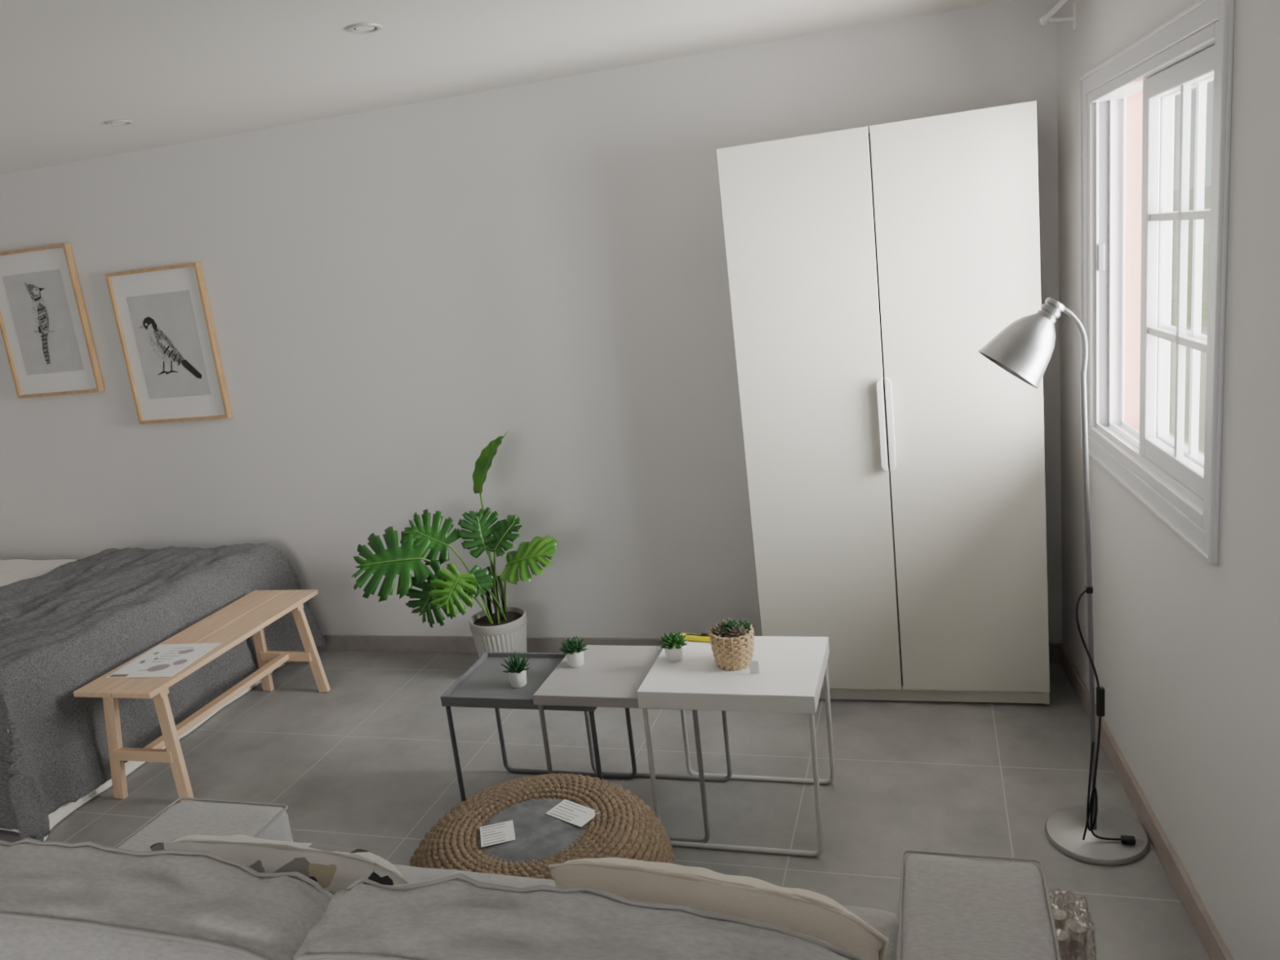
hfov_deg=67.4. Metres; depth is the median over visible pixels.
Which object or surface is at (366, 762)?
floor
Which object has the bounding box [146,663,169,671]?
print
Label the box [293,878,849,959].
cushion
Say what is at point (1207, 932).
board
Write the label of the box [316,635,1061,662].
baseboard
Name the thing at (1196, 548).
bottom casing lip
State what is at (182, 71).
ceiling
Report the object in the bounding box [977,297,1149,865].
floor lamp
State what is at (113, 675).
print
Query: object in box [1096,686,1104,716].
switch
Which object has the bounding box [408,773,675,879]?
knitted pouf
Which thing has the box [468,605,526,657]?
pot
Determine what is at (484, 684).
side table
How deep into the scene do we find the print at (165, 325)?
4.47 m
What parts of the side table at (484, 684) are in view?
leg frame, leg frame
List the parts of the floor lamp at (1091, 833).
lamp shade, cord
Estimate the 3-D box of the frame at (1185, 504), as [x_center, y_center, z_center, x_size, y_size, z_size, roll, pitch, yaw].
[1.374,-0.034,2.560,0.096,0.030,0.990,-3,13,13]
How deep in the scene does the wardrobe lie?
3.25 m
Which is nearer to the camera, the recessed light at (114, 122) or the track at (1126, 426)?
the track at (1126, 426)
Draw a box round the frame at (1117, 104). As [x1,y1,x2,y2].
[1087,92,1122,435]
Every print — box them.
[2,269,84,375]
[109,674,128,676]
[126,289,211,399]
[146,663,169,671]
[173,659,187,665]
[177,648,194,653]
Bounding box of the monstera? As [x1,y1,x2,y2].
[351,431,558,657]
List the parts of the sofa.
arm, seat, seat, arm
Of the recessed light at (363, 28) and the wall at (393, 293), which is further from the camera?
the wall at (393, 293)
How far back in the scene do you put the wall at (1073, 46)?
3.26 m
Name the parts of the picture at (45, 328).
frame, frame, frame, frame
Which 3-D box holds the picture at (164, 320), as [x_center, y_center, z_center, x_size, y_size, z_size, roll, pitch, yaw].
[-2.193,-0.625,4.473,0.515,0.710,0.034,-2,14,17]
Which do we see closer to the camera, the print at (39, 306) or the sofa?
the sofa
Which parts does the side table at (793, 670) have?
leg frame, leg frame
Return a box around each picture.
[0,243,105,398]
[105,262,232,424]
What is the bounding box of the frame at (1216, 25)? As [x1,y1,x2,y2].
[1202,20,1218,528]
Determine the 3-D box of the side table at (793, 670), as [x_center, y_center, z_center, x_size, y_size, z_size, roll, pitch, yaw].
[0.311,0.782,2.893,0.500,0.500,0.400,-2,14,17]
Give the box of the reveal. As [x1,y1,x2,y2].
[1124,89,1142,428]
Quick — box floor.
[0,650,1210,959]
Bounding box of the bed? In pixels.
[0,542,327,843]
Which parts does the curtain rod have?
rod, bracket arm, bracket plate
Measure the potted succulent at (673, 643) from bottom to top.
0.083 m
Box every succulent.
[499,650,529,688]
[558,635,587,667]
[658,631,687,662]
[709,617,759,673]
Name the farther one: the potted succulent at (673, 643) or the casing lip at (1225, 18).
the potted succulent at (673, 643)
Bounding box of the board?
[1059,643,1233,959]
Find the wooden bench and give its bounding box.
[73,589,330,801]
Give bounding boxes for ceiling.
[0,0,1008,174]
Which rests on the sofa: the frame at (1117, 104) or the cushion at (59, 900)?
the cushion at (59, 900)
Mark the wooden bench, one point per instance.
(248, 615)
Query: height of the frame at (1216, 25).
1.030 m
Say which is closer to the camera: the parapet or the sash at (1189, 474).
the sash at (1189, 474)
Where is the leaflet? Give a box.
[105,642,221,678]
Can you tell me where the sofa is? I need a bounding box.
[0,797,1061,959]
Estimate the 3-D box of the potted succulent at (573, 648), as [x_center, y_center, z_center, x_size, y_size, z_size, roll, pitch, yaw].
[-0.204,0.538,3.013,0.095,0.089,0.097,-2,14,17]
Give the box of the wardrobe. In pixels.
[715,100,1049,704]
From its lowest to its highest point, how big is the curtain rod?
0.080 m
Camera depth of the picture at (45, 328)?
4.63 m
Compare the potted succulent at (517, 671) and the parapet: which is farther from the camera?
the parapet
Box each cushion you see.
[0,842,333,959]
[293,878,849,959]
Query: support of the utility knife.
on the side table at (793, 670)
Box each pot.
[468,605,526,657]
[506,666,526,688]
[565,647,583,667]
[664,644,683,662]
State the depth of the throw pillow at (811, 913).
1.31 m
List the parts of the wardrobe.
door, handle, handle, door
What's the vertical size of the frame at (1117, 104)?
1.030 m
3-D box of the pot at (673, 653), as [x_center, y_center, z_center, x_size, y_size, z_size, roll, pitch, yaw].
[0.103,0.517,2.906,0.059,0.053,0.059,-2,14,17]
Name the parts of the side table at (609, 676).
leg frame, leg frame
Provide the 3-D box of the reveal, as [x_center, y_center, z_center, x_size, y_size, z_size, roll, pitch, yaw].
[1.546,-0.687,3.062,0.085,1.030,0.310,-3,13,13]
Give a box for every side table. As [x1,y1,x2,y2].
[440,652,636,801]
[533,644,732,843]
[636,635,835,856]
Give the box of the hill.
[1172,186,1210,247]
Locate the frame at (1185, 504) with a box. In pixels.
[1090,425,1202,527]
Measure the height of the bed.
0.950 m
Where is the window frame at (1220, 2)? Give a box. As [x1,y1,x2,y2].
[1082,0,1235,564]
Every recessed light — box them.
[105,120,133,125]
[346,22,382,33]
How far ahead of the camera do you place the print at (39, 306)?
4.64 m
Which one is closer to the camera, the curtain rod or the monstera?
the curtain rod
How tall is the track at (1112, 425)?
0.015 m
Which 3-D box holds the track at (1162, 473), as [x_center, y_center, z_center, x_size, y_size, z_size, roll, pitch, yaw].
[1.343,-0.053,2.562,0.006,0.015,0.990,-3,13,13]
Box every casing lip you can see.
[1078,77,1083,447]
[1080,445,1208,562]
[1207,0,1230,564]
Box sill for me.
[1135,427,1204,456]
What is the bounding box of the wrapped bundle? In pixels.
[1052,908,1087,959]
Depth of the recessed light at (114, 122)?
3.58 m
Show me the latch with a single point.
(1101, 246)
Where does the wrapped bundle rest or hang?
on the floor
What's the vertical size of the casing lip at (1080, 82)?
1.140 m
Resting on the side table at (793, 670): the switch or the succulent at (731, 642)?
the succulent at (731, 642)
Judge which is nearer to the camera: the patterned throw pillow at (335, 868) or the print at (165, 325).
the patterned throw pillow at (335, 868)
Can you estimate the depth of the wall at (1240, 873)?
1.86 m
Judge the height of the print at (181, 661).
0.001 m
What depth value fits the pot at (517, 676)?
2.98 m
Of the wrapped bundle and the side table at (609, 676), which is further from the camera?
the side table at (609, 676)
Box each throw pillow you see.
[150,834,408,894]
[547,857,888,959]
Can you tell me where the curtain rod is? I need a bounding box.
[1038,0,1076,31]
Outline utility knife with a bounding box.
[681,632,710,642]
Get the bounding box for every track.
[1095,422,1203,508]
[1108,422,1139,448]
[1120,421,1139,438]
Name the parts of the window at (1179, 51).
jamb fin, jamb fin, jamb fin, sash, sash, sash inner muntin, sash inner muntin, sash, sash inner muntin, outer sash muntin, outer sash muntin, sash, outer sash muntin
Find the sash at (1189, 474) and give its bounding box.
[1144,437,1204,500]
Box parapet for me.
[1168,326,1207,453]
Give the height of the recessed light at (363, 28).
0.005 m
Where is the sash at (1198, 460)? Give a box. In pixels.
[1158,435,1204,468]
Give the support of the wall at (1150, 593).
on the floor
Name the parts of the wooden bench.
leg, leg, leg, leg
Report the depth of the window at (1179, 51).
2.38 m
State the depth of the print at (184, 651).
3.57 m
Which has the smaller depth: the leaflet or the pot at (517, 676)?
the pot at (517, 676)
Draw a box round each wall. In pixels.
[0,0,1062,643]
[1088,0,1197,70]
[1089,456,1208,897]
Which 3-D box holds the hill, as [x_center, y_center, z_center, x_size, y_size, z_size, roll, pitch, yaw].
[27.383,-11.716,37.974,50.000,3.545,4.000,-2,14,17]
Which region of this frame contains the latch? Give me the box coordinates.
[1097,243,1104,271]
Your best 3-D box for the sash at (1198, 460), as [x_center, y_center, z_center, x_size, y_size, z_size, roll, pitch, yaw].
[1.356,-0.035,2.356,0.064,0.060,0.455,-2,14,17]
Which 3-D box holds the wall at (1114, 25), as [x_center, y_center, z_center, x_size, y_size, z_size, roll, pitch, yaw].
[1.286,-1.199,2.279,0.170,0.373,1.050,-3,13,13]
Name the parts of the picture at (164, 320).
frame, frame, frame, frame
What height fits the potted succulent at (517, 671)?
0.111 m
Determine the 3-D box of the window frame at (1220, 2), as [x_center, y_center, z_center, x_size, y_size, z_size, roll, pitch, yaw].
[1.274,-0.515,2.457,0.010,1.140,1.160,-3,13,13]

